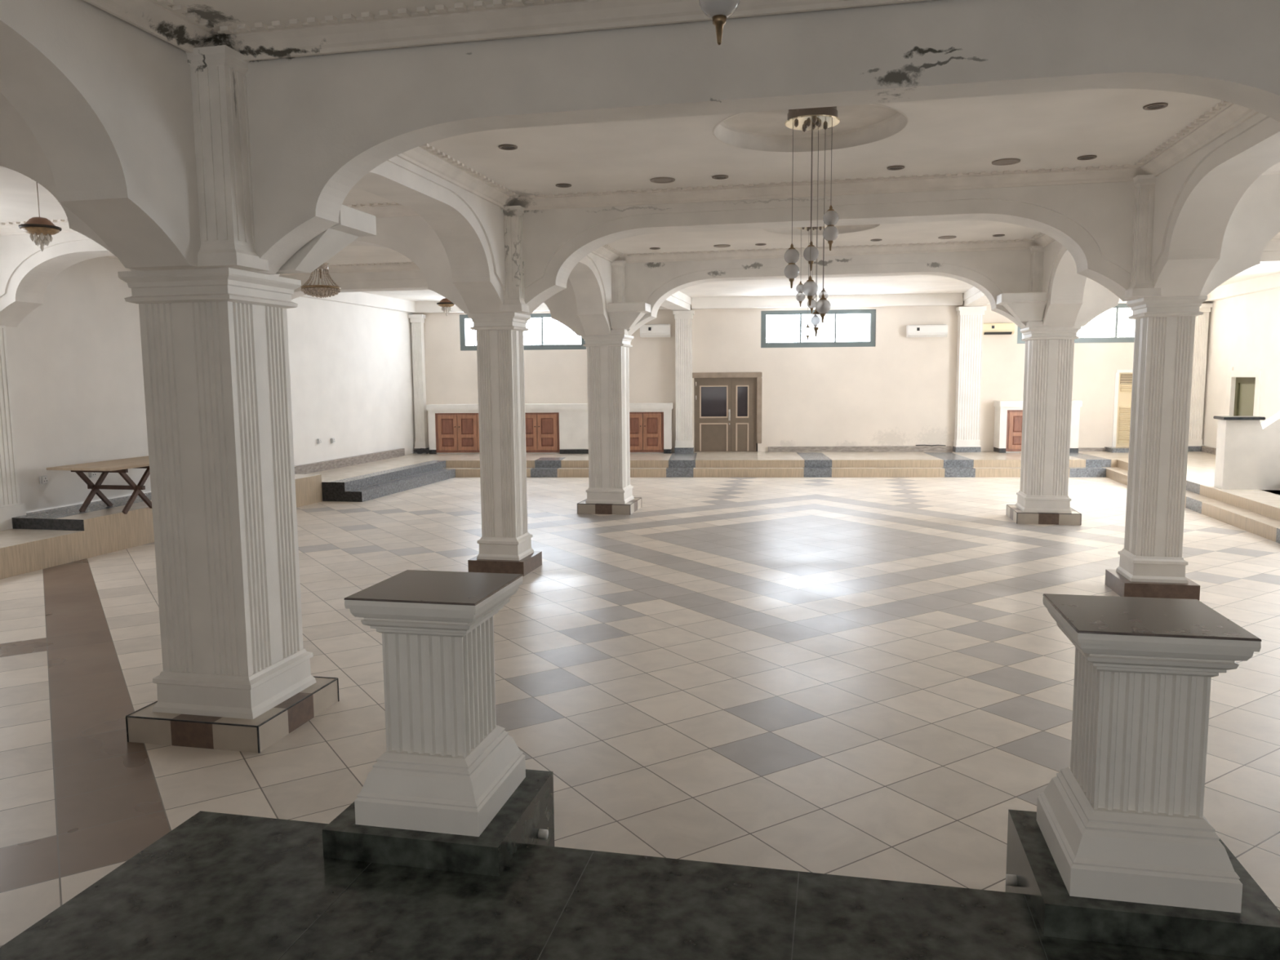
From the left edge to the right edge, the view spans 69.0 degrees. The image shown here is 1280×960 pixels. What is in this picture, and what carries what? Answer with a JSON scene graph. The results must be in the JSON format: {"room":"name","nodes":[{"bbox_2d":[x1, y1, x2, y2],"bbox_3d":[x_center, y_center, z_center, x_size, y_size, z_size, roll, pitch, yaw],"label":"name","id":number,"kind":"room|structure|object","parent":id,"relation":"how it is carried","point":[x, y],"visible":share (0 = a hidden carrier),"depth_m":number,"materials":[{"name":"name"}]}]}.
{"room":"banquet hall","nodes":[
{"label":"banquet hall","id":0,"kind":"room"},
{"bbox_2d":[5,256,415,512],"bbox_3d":[-8.105,-1.140,10.510,0.300,4.300,25.100,1,6,12],"label":"wall","id":1,"kind":"structure","parent":0,"point":[75,362],"depth_m":13.20,"materials":[{"name":"white paint"}]},
{"bbox_2d":[0,325,26,530],"bbox_3d":[-7.751,-0.612,11.080,0.170,2.450,0.680,1,6,12],"label":"column","id":2,"kind":"structure","parent":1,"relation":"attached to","point":[11,507],"depth_m":11.25,"materials":[{"name":"white paint"}]},
{"bbox_2d":[39,475,48,484],"bbox_3d":[-7.638,-0.002,11.926,0.054,0.100,0.100,1,6,12],"label":"wall socket","id":3,"kind":"object","parent":1,"relation":"attached to","point":[42,479],"visible":1,"depth_m":11.89,"materials":[{"name":"white plastic"}]},
{"bbox_2d":[88,472,96,477],"bbox_3d":[-7.471,-0.089,12.704,0.054,0.100,0.100,1,6,12],"label":"wall socket","id":4,"kind":"object","parent":1,"relation":"attached to","point":[91,474],"visible":0.59,"depth_m":12.67,"materials":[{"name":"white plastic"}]},
{"bbox_2d":[0,202,419,235],"bbox_3d":[-5.268,-2.648,8.223,6.158,0.111,4.390,1,6,12],"label":"trim","id":5,"kind":"structure","parent":1,"relation":"attached to","point":[393,209],"depth_m":9.87,"materials":[{"name":"paint"}]},
{"bbox_2d":[102,255,420,275],"bbox_3d":[-4.281,-3.163,12.822,6.158,0.111,4.185,1,6,12],"label":"trim","id":6,"kind":"structure","parent":1,"relation":"attached to","point":[402,266],"depth_m":14.86,"materials":[{"name":"paint"}]},
{"bbox_2d":[316,438,321,444],"bbox_3d":[-6.284,-0.759,18.238,0.054,0.100,0.100,1,6,12],"label":"wall socket","id":7,"kind":"object","parent":1,"relation":"attached to","point":[318,440],"visible":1,"depth_m":18.20,"materials":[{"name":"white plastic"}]},
{"bbox_2d":[330,437,335,443],"bbox_3d":[-6.179,-0.794,18.727,0.054,0.100,0.100,1,6,12],"label":"wall socket","id":8,"kind":"object","parent":1,"relation":"attached to","point":[332,440],"visible":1,"depth_m":18.69,"materials":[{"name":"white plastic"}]},
{"bbox_2d":[294,448,404,474],"bbox_3d":[-6.087,-0.360,19.074,0.095,0.170,5.380,1,6,12],"label":"baseboard","id":9,"kind":"structure","parent":1,"relation":"attached to","point":[357,460],"depth_m":19.15,"materials":[{"name":"grey stone"}]},
{"bbox_2d":[321,482,362,502],"bbox_3d":[-5.171,0.208,16.151,0.750,0.335,0.001,1,6,12],"label":"step","id":10,"kind":"structure","parent":0,"point":[331,491],"depth_m":16.17,"materials":[{"name":"black stone"}]},
{"bbox_2d":[0,810,1259,959],"bbox_3d":[1.107,1.857,-0.456,6.790,0.589,6.330,1,6,12],"label":"floor","id":11,"kind":"structure","parent":0,"point":[216,886],"depth_m":2.65,"materials":[{"name":"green stone"}]},
{"bbox_2d":[0,477,1279,946],"bbox_3d":[0.570,1.104,9.114,16.460,0.001,24.690,1,6,12],"label":"floor","id":12,"kind":"structure","parent":0,"point":[865,677],"depth_m":6.54,"materials":[{"name":"tile"}]},
{"bbox_2d":[0,474,322,579],"bbox_3d":[-7.992,1.107,7.594,1.180,0.471,17.990,1,6,12],"label":"platform","id":13,"kind":"object","parent":12,"relation":"on","point":[37,540],"visible":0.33,"depth_m":11.27,"materials":[{"name":"beige tile"}]},
{"bbox_2d":[46,455,151,514],"bbox_3d":[-6.568,0.016,12.625,0.920,0.607,2.600,1,6,12],"label":"trestle table","id":14,"kind":"object","parent":13,"relation":"on","point":[121,466],"visible":0.47,"depth_m":11.86,"materials":[{"name":"brown wood"}]},
{"bbox_2d":[117,267,339,753],"bbox_3d":[-2.503,0.147,5.641,0.868,2.715,0.868,1,6,12],"label":"fluted column","id":15,"kind":"structure","parent":12,"relation":"on","point":[236,675],"depth_m":5.40,"materials":[{"name":"white paint"}]},
{"bbox_2d":[0,92,143,271],"bbox_3d":[-5.639,-1.841,5.988,6.376,1.213,0.284,1,6,12],"label":"arch","id":16,"kind":"object","parent":15,"relation":"on","point":[20,152],"visible":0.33,"depth_m":5.40,"materials":[{"name":"white paint"}]},
{"bbox_2d":[0,0,207,271],"bbox_3d":[-2.989,-1.550,3.143,0.400,1.213,4.202,1,6,12],"label":"arch","id":17,"kind":"object","parent":15,"relation":"on","point":[107,101],"visible":0.96,"depth_m":4.53,"materials":[{"name":"white paint"}]},
{"bbox_2d":[269,155,506,313],"bbox_3d":[-2.034,-2.049,7.596,0.444,1.213,4.390,1,6,12],"label":"arch","id":18,"kind":"object","parent":15,"relation":"on","point":[470,228],"visible":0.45,"depth_m":8.86,"materials":[{"name":"white paint"}]},
{"bbox_2d":[275,204,376,274],"bbox_3d":[-1.948,-1.431,5.605,0.570,0.370,0.420,1,6,12],"label":"corbel","id":19,"kind":"object","parent":18,"relation":"attached to","point":[353,224],"visible":0.47,"depth_m":5.49,"materials":[{"name":"white paint"}]},
{"bbox_2d":[322,569,554,876],"bbox_3d":[-0.648,1.055,3.159,0.618,1.422,0.560,1,6,12],"label":"pedestal","id":20,"kind":"object","parent":12,"relation":"on","point":[451,789],"visible":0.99,"depth_m":2.97,"materials":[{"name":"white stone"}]},
{"bbox_2d":[467,312,542,576],"bbox_3d":[-1.494,-0.394,10.153,0.630,2.785,0.630,1,6,12],"label":"fluted column","id":21,"kind":"structure","parent":12,"relation":"on","point":[504,543],"depth_m":9.99,"materials":[{"name":"white paint"}]},
{"bbox_2d":[0,215,469,327],"bbox_3d":[-4.649,-2.393,10.606,6.376,1.143,0.444,1,6,12],"label":"arch","id":22,"kind":"object","parent":21,"relation":"on","point":[26,271],"visible":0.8,"depth_m":10.81,"materials":[{"name":"white paint"}]},
{"bbox_2d":[577,334,641,515],"bbox_3d":[-0.486,-0.883,14.666,0.848,2.750,0.848,1,6,12],"label":"fluted column","id":23,"kind":"structure","parent":12,"relation":"on","point":[610,491],"depth_m":14.42,"materials":[{"name":"white paint"}]},
{"bbox_2d":[278,270,586,336],"bbox_3d":[-3.679,-2.882,15.127,6.376,1.178,0.484,1,6,12],"label":"arch","id":24,"kind":"object","parent":23,"relation":"on","point":[562,306],"visible":0.31,"depth_m":14.91,"materials":[{"name":"white paint"}]},
{"bbox_2d":[568,252,612,335],"bbox_3d":[-1.048,-2.582,12.194,0.444,1.178,4.185,1,6,12],"label":"arch","id":25,"kind":"object","parent":23,"relation":"on","point":[591,280],"visible":0.41,"depth_m":13.61,"materials":[{"name":"white paint"}]},
{"bbox_2d":[660,290,691,311],"bbox_3d":[0.237,-3.253,18.189,0.444,1.178,7.180,1,6,12],"label":"arch","id":26,"kind":"object","parent":23,"relation":"on","point":[677,301],"visible":0.03,"depth_m":20.27,"materials":[{"name":"white paint"}]},
{"bbox_2d":[305,451,1279,520],"bbox_3d":[1.704,0.443,12.676,18.010,0.158,21.255,1,6,12],"label":"platform","id":27,"kind":"object","parent":12,"relation":"on","point":[1200,477],"visible":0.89,"depth_m":19.67,"materials":[{"name":"beige tile"}]},
{"bbox_2d":[408,314,429,453],"bbox_3d":[-5.273,-2.283,22.236,0.332,3.285,0.269,0,6,5],"label":"pilaster","id":28,"kind":"object","parent":27,"relation":"on","point":[417,321],"visible":0.95,"depth_m":22.17,"materials":[{"name":"white paint"}]},
{"bbox_2d":[413,448,429,453],"bbox_3d":[-5.151,-0.684,21.970,0.386,0.144,0.236,1,6,12],"label":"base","id":29,"kind":"object","parent":27,"relation":"on","point":[420,451],"visible":1,"depth_m":21.89,"materials":[{"name":"black stone"}]},
{"bbox_2d":[426,402,673,453],"bbox_3d":[-2.129,-1.217,22.006,5.810,1.165,0.469,0,6,5],"label":"cabinet","id":30,"kind":"object","parent":27,"relation":"on","point":[571,435],"depth_m":21.83,"materials":[{"name":"white wood"}]},
{"bbox_2d":[426,402,673,410],"bbox_3d":[-2.134,-1.727,21.950,5.810,0.140,0.469,0,6,5],"label":"countertop","id":31,"kind":"structure","parent":30,"relation":"on","point":[660,406],"depth_m":21.72,"materials":[{"name":"white"}]},
{"bbox_2d":[673,310,694,453],"bbox_3d":[1.027,-2.281,21.740,0.483,3.285,0.269,0,6,5],"label":"pilaster","id":32,"kind":"object","parent":27,"relation":"on","point":[683,319],"visible":1,"depth_m":21.66,"materials":[{"name":"white paint"}]},
{"bbox_2d":[952,306,986,452],"bbox_3d":[7.503,-2.280,21.229,0.604,3.285,0.269,0,6,5],"label":"pilaster","id":33,"kind":"object","parent":27,"relation":"on","point":[970,319],"visible":1,"depth_m":21.16,"materials":[{"name":"white paint"}]},
{"bbox_2d":[993,400,1082,453],"bbox_3d":[9.003,-1.215,21.128,1.795,1.165,0.469,0,6,5],"label":"cabinet","id":34,"kind":"object","parent":27,"relation":"on","point":[1007,425],"depth_m":21.00,"materials":[{"name":"white wood"}]},
{"bbox_2d":[993,400,1082,407],"bbox_3d":[8.999,-1.725,21.072,1.795,0.140,0.469,0,6,5],"label":"countertop","id":35,"kind":"structure","parent":34,"relation":"on","point":[1075,403],"depth_m":20.89,"materials":[{"name":"white"}]},
{"bbox_2d":[1187,303,1213,451],"bbox_3d":[12.429,-2.283,20.876,0.534,3.285,0.199,0,6,5],"label":"pilaster","id":36,"kind":"object","parent":27,"relation":"on","point":[1201,331],"visible":0.52,"depth_m":20.83,"materials":[{"name":"white paint"}]},
{"bbox_2d":[1005,325,1081,524],"bbox_3d":[5.812,-0.789,13.326,0.848,2.750,0.848,1,6,12],"label":"fluted column","id":37,"kind":"structure","parent":12,"relation":"on","point":[1042,497],"depth_m":13.08,"materials":[{"name":"white paint"}]},
{"bbox_2d":[963,286,989,306],"bbox_3d":[6.714,-3.205,17.251,0.444,1.178,8.046,1,6,12],"label":"arch","id":38,"kind":"object","parent":37,"relation":"on","point":[972,297],"visible":0.04,"depth_m":19.82,"materials":[{"name":"white paint"}]},
{"bbox_2d":[1041,240,1086,326],"bbox_3d":[5.338,-2.486,10.835,0.444,1.178,4.185,1,6,12],"label":"arch","id":39,"kind":"object","parent":37,"relation":"on","point":[1064,287],"visible":0.27,"depth_m":12.33,"materials":[{"name":"white paint"}]},
{"bbox_2d":[1073,240,1279,326],"bbox_3d":[8.327,-2.703,12.573,5.116,1.178,0.484,1,6,12],"label":"arch","id":40,"kind":"object","parent":37,"relation":"on","point":[1097,299],"visible":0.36,"depth_m":12.78,"materials":[{"name":"white paint"}]},
{"bbox_2d":[1005,593,1279,959],"bbox_3d":[1.428,1.086,2.717,0.626,1.422,0.560,1,6,12],"label":"pedestal","id":41,"kind":"object","parent":12,"relation":"on","point":[1119,846],"visible":1,"depth_m":2.53,"materials":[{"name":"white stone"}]},
{"bbox_2d":[1105,295,1207,600],"bbox_3d":[4.892,-0.299,8.794,0.640,2.785,0.640,1,6,12],"label":"fluted column","id":42,"kind":"structure","parent":12,"relation":"on","point":[1152,564],"depth_m":8.63,"materials":[{"name":"white paint"}]},
{"bbox_2d":[1200,174,1279,295],"bbox_3d":[7.357,-2.214,8.051,5.116,1.143,0.444,1,6,12],"label":"arch","id":43,"kind":"object","parent":42,"relation":"on","point":[1255,220],"visible":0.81,"depth_m":8.25,"materials":[{"name":"white paint"}]},
{"bbox_3d":[3.912,0.243,4.276,0.868,2.715,0.868,1,6,12],"label":"fluted column","id":44,"kind":"structure","parent":12,"relation":"on","visible":0},
{"bbox_2d":[1149,112,1279,297],"bbox_3d":[4.352,-1.953,6.238,0.444,1.213,4.390,1,6,12],"label":"arch","id":45,"kind":"object","parent":44,"relation":"on","point":[1196,199],"visible":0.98,"depth_m":7.65,"materials":[{"name":"white paint"}]},
{"bbox_2d":[0,0,1279,301],"bbox_3d":[1.146,-2.933,9.817,18.430,0.001,27.800,1,6,12],"label":"ceiling","id":46,"kind":"structure","parent":0,"point":[1046,131],"depth_m":7.75,"materials":[{"name":"paint"}]},
{"bbox_2d":[18,178,62,251],"bbox_3d":[-5.402,-2.388,8.371,0.329,0.656,0.329,1,6,12],"label":"chandelier","id":47,"kind":"object","parent":46,"relation":"hanging from","point":[44,228],"visible":0.94,"depth_m":8.32,"materials":[{"name":"gold metal"}]},
{"bbox_2d":[301,262,341,297],"bbox_3d":[-4.425,-2.871,12.881,0.532,0.700,0.525,1,6,12],"label":"chandelier","id":48,"kind":"object","parent":46,"relation":"hanging from","point":[322,291],"visible":0.95,"depth_m":12.79,"materials":[{"name":"gold metal"}]},
{"bbox_2d":[301,287,341,297],"bbox_3d":[-4.423,-2.586,12.912,0.532,0.127,0.525,1,6,12],"label":"basket","id":49,"kind":"object","parent":48,"relation":"on","point":[321,292],"depth_m":12.78,"materials":[{"name":"beige glass"}]},
{"bbox_2d":[436,297,455,315],"bbox_3d":[-3.615,-3.394,17.371,0.355,0.658,0.355,1,6,12],"label":"chandelier","id":50,"kind":"object","parent":46,"relation":"hanging from","point":[445,304],"visible":0.88,"depth_m":17.30,"materials":[{"name":"gold metal"}]},
{"bbox_2d":[83,0,932,61],"bbox_3d":[-0.228,-1.830,0.411,6.085,0.111,8.302,1,6,12],"label":"trim","id":51,"kind":"structure","parent":46,"relation":"attached to","point":[499,20],"depth_m":4.66,"materials":[{"name":"paint"}]},
{"bbox_2d":[498,144,517,150],"bbox_3d":[-1.047,-2.640,7.388,0.153,0.011,0.153,1,6,12],"label":"recessed light","id":52,"kind":"object","parent":46,"relation":"in","point":[505,147],"visible":1,"depth_m":7.38,"materials":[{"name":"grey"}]},
{"bbox_2d":[555,183,571,187],"bbox_3d":[-0.728,-2.807,8.875,0.153,0.011,0.153,1,6,12],"label":"recessed light","id":53,"kind":"object","parent":46,"relation":"in","point":[560,185],"visible":1,"depth_m":8.87,"materials":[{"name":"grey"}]},
{"bbox_2d":[649,247,660,249],"bbox_3d":[0.214,-3.299,13.268,0.153,0.011,0.153,1,6,12],"label":"recessed light","id":54,"kind":"object","parent":46,"relation":"in","point":[651,248],"visible":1,"depth_m":13.25,"materials":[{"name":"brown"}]},
{"bbox_2d":[649,177,675,183],"bbox_3d":[0.211,-2.792,8.675,0.235,0.011,0.235,1,6,12],"label":"ceiling vent","id":55,"kind":"object","parent":46,"relation":"in","point":[658,180],"visible":1,"depth_m":8.66,"materials":[{"name":"beige metal"}]},
{"bbox_2d":[653,178,671,182],"bbox_3d":[0.211,-2.795,8.675,0.172,0.007,0.172,1,6,12],"label":"grille","id":56,"kind":"object","parent":55,"relation":"attached to","point":[655,180],"depth_m":8.68,"materials":[{"name":"beige metal"}]},
{"bbox_2d":[711,174,728,179],"bbox_3d":[0.739,-2.785,8.563,0.153,0.011,0.153,1,6,12],"label":"recessed light","id":57,"kind":"object","parent":46,"relation":"in","point":[718,176],"visible":1,"depth_m":8.55,"materials":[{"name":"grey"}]},
{"bbox_2d":[713,244,730,247],"bbox_3d":[1.153,-3.285,13.069,0.235,0.011,0.235,1,6,12],"label":"ceiling vent","id":58,"kind":"object","parent":46,"relation":"in","point":[722,245],"visible":1,"depth_m":13.06,"materials":[{"name":"beige metal"}]},
{"bbox_2d":[185,0,1279,274],"bbox_3d":[0.649,-1.735,4.541,6.530,1.213,0.455,1,6,12],"label":"arch","id":59,"kind":"object","parent":46,"relation":"attached to","point":[281,144],"visible":0.98,"depth_m":4.63,"materials":[{"name":"white paint"}]},
{"bbox_2d":[755,243,766,245],"bbox_3d":[1.681,-3.277,12.956,0.153,0.011,0.153,1,6,12],"label":"recessed light","id":60,"kind":"object","parent":46,"relation":"in","point":[757,244],"visible":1,"depth_m":12.94,"materials":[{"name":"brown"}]},
{"bbox_2d":[712,103,908,151],"bbox_3d":[1.257,-2.672,6.921,1.430,0.126,1.430,1,6,12],"label":"ceiling medallion","id":61,"kind":"structure","parent":46,"relation":"attached to","point":[860,124],"depth_m":7.34,"materials":[{"name":"paint"}]},
{"bbox_2d":[783,106,840,337],"bbox_3d":[1.263,-1.892,6.827,0.415,1.654,0.398,-3,7,-22],"label":"pendant chandelier","id":62,"kind":"object","parent":61,"relation":"hanging from","point":[823,117],"visible":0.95,"depth_m":6.82,"materials":[{"name":"beige"}]},
{"bbox_2d":[762,223,880,235],"bbox_3d":[2.224,-3.177,11.431,1.430,0.126,1.430,1,6,12],"label":"trim","id":63,"kind":"structure","parent":46,"relation":"attached to","point":[842,228],"depth_m":12.00,"materials":[{"name":"paint"}]},
{"bbox_2d":[795,226,827,341],"bbox_3d":[2.132,-2.490,11.528,0.398,1.509,0.398,1,6,12],"label":"pendant chandelier","id":64,"kind":"object","parent":63,"relation":"hanging from","point":[800,296],"visible":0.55,"depth_m":11.53,"materials":[{"name":"beige glass"}]},
{"bbox_2d":[591,231,1055,262],"bbox_3d":[2.141,-3.067,11.456,6.085,0.111,4.185,1,6,12],"label":"trim","id":65,"kind":"structure","parent":46,"relation":"attached to","point":[606,252],"depth_m":13.30,"materials":[{"name":"paint"}]},
{"bbox_2d":[396,100,1258,210],"bbox_3d":[1.154,-2.552,6.856,6.085,0.111,4.390,1,6,12],"label":"trim","id":66,"kind":"structure","parent":46,"relation":"attached to","point":[1220,119],"depth_m":8.59,"materials":[{"name":"paint"}]},
{"bbox_2d":[608,245,1047,335],"bbox_3d":[2.614,-2.779,13.700,6.530,1.178,0.657,1,6,12],"label":"arch","id":67,"kind":"object","parent":46,"relation":"attached to","point":[994,273],"visible":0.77,"depth_m":13.46,"materials":[{"name":"white paint"}]},
{"bbox_2d":[607,302,650,329],"bbox_3d":[-0.157,-2.457,13.954,0.570,0.370,0.420,1,6,12],"label":"corbel","id":68,"kind":"object","parent":67,"relation":"attached to","point":[626,316],"visible":0.97,"depth_m":13.84,"materials":[{"name":"white paint"}]},
{"bbox_2d":[996,292,1046,321],"bbox_3d":[5.237,-2.377,12.806,0.570,0.370,0.420,1,6,12],"label":"corbel","id":69,"kind":"object","parent":67,"relation":"attached to","point":[1024,306],"visible":0.97,"depth_m":12.68,"materials":[{"name":"white paint"}]},
{"bbox_2d":[499,174,1161,315],"bbox_3d":[1.645,-2.290,9.179,6.530,1.143,0.617,1,6,12],"label":"arch","id":70,"kind":"object","parent":46,"relation":"attached to","point":[1106,228],"visible":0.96,"depth_m":8.93,"materials":[{"name":"white paint"}]},
{"bbox_2d":[870,239,882,241],"bbox_3d":[3.207,-3.254,12.632,0.153,0.011,0.153,1,6,12],"label":"recessed light","id":71,"kind":"object","parent":46,"relation":"in","point":[873,240],"visible":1,"depth_m":12.62,"materials":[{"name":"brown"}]},
{"bbox_2d":[887,165,904,170],"bbox_3d":[2.264,-2.762,8.238,0.153,0.011,0.153,1,6,12],"label":"recessed light","id":72,"kind":"object","parent":46,"relation":"in","point":[891,167],"visible":1,"depth_m":8.23,"materials":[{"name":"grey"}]},
{"bbox_2d":[937,235,956,239],"bbox_3d":[4.106,-3.240,12.440,0.235,0.011,0.235,1,6,12],"label":"ceiling vent","id":73,"kind":"object","parent":46,"relation":"in","point":[943,237],"visible":1,"depth_m":12.42,"materials":[{"name":"beige metal"}]},
{"bbox_2d":[992,234,1004,236],"bbox_3d":[4.742,-3.231,12.305,0.153,0.011,0.153,1,6,12],"label":"recessed light","id":74,"kind":"object","parent":46,"relation":"in","point":[995,235],"visible":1,"depth_m":12.29,"materials":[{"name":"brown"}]},
{"bbox_2d":[991,158,1020,165],"bbox_3d":[3.164,-2.748,8.047,0.235,0.011,0.235,1,6,12],"label":"ceiling vent","id":75,"kind":"object","parent":46,"relation":"in","point":[1004,162],"visible":1,"depth_m":8.04,"materials":[{"name":"beige metal"}]},
{"bbox_2d":[995,160,1015,164],"bbox_3d":[3.164,-2.750,8.047,0.172,0.007,0.172,1,6,12],"label":"grille","id":76,"kind":"object","parent":75,"relation":"attached to","point":[997,162],"depth_m":8.04,"materials":[{"name":"beige metal"}]},
{"bbox_2d":[1077,155,1097,159],"bbox_3d":[3.800,-2.739,7.912,0.153,0.011,0.153,1,6,12],"label":"recessed light","id":77,"kind":"object","parent":46,"relation":"in","point":[1086,157],"visible":1,"depth_m":7.90,"materials":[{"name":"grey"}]},
{"bbox_2d":[1142,102,1168,110],"bbox_3d":[3.549,-2.571,6.410,0.153,0.011,0.153,1,6,12],"label":"recessed light","id":78,"kind":"object","parent":46,"relation":"in","point":[1154,106],"visible":1,"depth_m":6.40,"materials":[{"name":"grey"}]},
{"bbox_3d":[0.290,-2.167,2.411,1.430,0.126,1.430,1,6,12],"label":"trim","id":79,"kind":"structure","parent":46,"relation":"attached to","visible":0},
{"bbox_2d":[698,0,739,44],"bbox_3d":[0.294,-1.708,2.462,0.398,1.046,0.398,1,6,12],"label":"pendant chandelier","id":80,"kind":"object","parent":79,"relation":"hanging from","point":[718,11],"visible":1,"depth_m":2.52,"materials":[{"name":"beige glass"}]},
{"bbox_2d":[413,302,1209,452],"bbox_3d":[3.733,-2.484,21.792,18.964,4.300,0.300,0,6,5],"label":"wall","id":81,"kind":"structure","parent":0,"point":[899,391],"depth_m":21.62,"materials":[{"name":"white paint"}]},
{"bbox_2d":[459,313,586,351],"bbox_3d":[-2.779,-3.514,22.106,3.026,0.850,0.090,0,6,5],"label":"window","id":82,"kind":"structure","parent":81,"relation":"in","point":[544,332],"depth_m":22.07,"materials":[{"name":"white glass"}]},
{"bbox_2d":[468,318,573,345],"bbox_3d":[-2.761,-3.512,22.084,2.634,0.610,0.009,0,6,4],"label":"window pane","id":83,"kind":"object","parent":82,"relation":"attached to","point":[542,331],"depth_m":22.07,"materials":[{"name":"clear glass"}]},
{"bbox_2d":[640,324,671,337],"bbox_3d":[0.356,-3.476,21.699,0.706,0.298,0.192,0,6,5],"label":"air conditioner","id":84,"kind":"object","parent":81,"relation":"attached to","point":[646,330],"visible":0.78,"depth_m":21.62,"materials":[{"name":"white plastic"}]},
{"bbox_2d":[692,372,762,452],"bbox_3d":[2.037,-1.593,21.902,1.643,1.865,0.183,0,6,5],"label":"door","id":85,"kind":"structure","parent":81,"relation":"in","point":[727,406],"depth_m":21.89,"materials":[{"name":"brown wood"}]},
{"bbox_2d":[301,271,1279,312],"bbox_3d":[2.967,-3.765,18.320,18.028,0.280,8.730,1,6,12],"label":"trim","id":86,"kind":"structure","parent":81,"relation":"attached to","point":[1269,282],"depth_m":19.33,"materials":[{"name":"white paint"}]},
{"bbox_2d":[412,293,1210,313],"bbox_3d":[3.626,-4.109,21.389,18.208,0.280,0.156,0,6,5],"label":"trim","id":87,"kind":"structure","parent":81,"relation":"attached to","point":[941,299],"depth_m":21.31,"materials":[{"name":"white paint"}]},
{"bbox_2d":[760,309,875,347],"bbox_3d":[4.120,-3.503,21.563,2.623,0.850,0.090,0,6,5],"label":"window","id":88,"kind":"structure","parent":81,"relation":"in","point":[840,327],"depth_m":21.55,"materials":[{"name":"white glass"}]},
{"bbox_2d":[906,324,947,337],"bbox_3d":[6.542,-3.395,21.220,0.888,0.278,0.192,0,6,5],"label":"air conditioner","id":89,"kind":"object","parent":81,"relation":"attached to","point":[912,331],"visible":1,"depth_m":21.14,"materials":[{"name":"white plastic"}]},
{"bbox_2d":[768,445,1105,452],"bbox_3d":[6.842,-0.722,21.566,7.687,0.125,0.050,0,6,5],"label":"baseboard","id":90,"kind":"structure","parent":81,"relation":"attached to","point":[916,448],"depth_m":21.66,"materials":[{"name":"grey stone"}]},
{"bbox_2d":[915,444,946,445],"bbox_3d":[6.735,-0.802,21.555,0.677,0.033,0.031,0,6,5],"label":"power cable","id":91,"kind":"object","parent":90,"relation":"on","point":[916,445],"visible":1,"depth_m":21.55,"materials":[{"name":"grey plastic"}]},
{"bbox_2d":[982,322,1014,334],"bbox_3d":[8.100,-3.425,21.094,0.706,0.258,0.192,0,6,5],"label":"air conditioner","id":92,"kind":"object","parent":81,"relation":"attached to","point":[1008,328],"visible":0.99,"depth_m":21.01,"materials":[{"name":"beige plastic"}]},
{"bbox_2d":[1017,303,1135,343],"bbox_3d":[10.249,-3.542,21.075,3.339,0.870,0.090,0,6,5],"label":"window","id":93,"kind":"structure","parent":81,"relation":"in","point":[1113,325],"depth_m":21.05,"materials":[{"name":"white glass"}]},
{"bbox_2d":[1104,446,1128,452],"bbox_3d":[11.236,-0.685,21.021,1.261,0.094,0.449,0,6,5],"label":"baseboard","id":94,"kind":"structure","parent":81,"relation":"attached to","point":[1117,449],"depth_m":20.85,"materials":[{"name":"grey stone"}]},
{"bbox_2d":[1111,369,1133,447],"bbox_3d":[11.227,-1.628,21.165,0.897,1.750,0.080,0,6,5],"label":"door","id":95,"kind":"structure","parent":81,"relation":"in","point":[1123,381],"depth_m":21.18,"materials":[{"name":"beige paint"}]},
{"bbox_2d":[1120,373,1132,383],"bbox_3d":[11.221,-2.289,21.090,0.637,0.220,0.026,0,6,5],"label":"vent grille","id":96,"kind":"object","parent":95,"relation":"attached to","point":[1124,378],"depth_m":21.10,"materials":[{"name":"brown"}]},
{"bbox_2d":[346,466,1279,543],"bbox_3d":[1.705,0.609,12.695,18.010,0.180,21.255,1,6,12],"label":"step","id":97,"kind":"structure","parent":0,"point":[1267,527],"depth_m":19.18,"materials":[{"name":"beige tile"}]},
{"bbox_2d":[1213,411,1279,494],"bbox_3d":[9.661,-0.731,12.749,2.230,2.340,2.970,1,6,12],"label":"counter","id":98,"kind":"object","parent":97,"relation":"on","point":[1247,455],"depth_m":14.04,"materials":[{"name":"white paint"}]},
{"bbox_2d":[1201,288,1279,448],"bbox_3d":[10.072,-1.002,7.862,0.300,4.300,27.500,1,6,12],"label":"wall","id":99,"kind":"structure","parent":0,"point":[1244,331],"depth_m":19.05,"materials":[{"name":"white paint"}]},
{"bbox_2d":[1201,445,1216,454],"bbox_3d":[11.920,-0.317,17.471,0.055,0.130,7.200,1,6,12],"label":"baseboard","id":100,"kind":"structure","parent":99,"relation":"attached to","point":[1204,448],"depth_m":20.55,"materials":[{"name":"grey stone"}]},
{"bbox_2d":[1225,366,1261,416],"bbox_3d":[12.326,-1.371,18.994,0.135,1.885,1.540,1,6,12],"label":"door","id":101,"kind":"structure","parent":99,"relation":"in","point":[1243,387],"depth_m":19.12,"materials":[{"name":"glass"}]},
{"bbox_2d":[1260,161,1279,175],"bbox_3d":[6.960,-2.465,5.621,4.898,0.111,4.390,1,6,12],"label":"trim","id":102,"kind":"structure","parent":99,"relation":"attached to","point":[1275,169],"depth_m":8.12,"materials":[{"name":"paint"}]},
{"bbox_2d":[1270,231,1279,240],"bbox_3d":[7.946,-2.980,10.221,4.898,0.111,4.185,1,6,12],"label":"trim","id":103,"kind":"structure","parent":99,"relation":"attached to","point":[1277,237],"depth_m":12.21,"materials":[{"name":"paint"}]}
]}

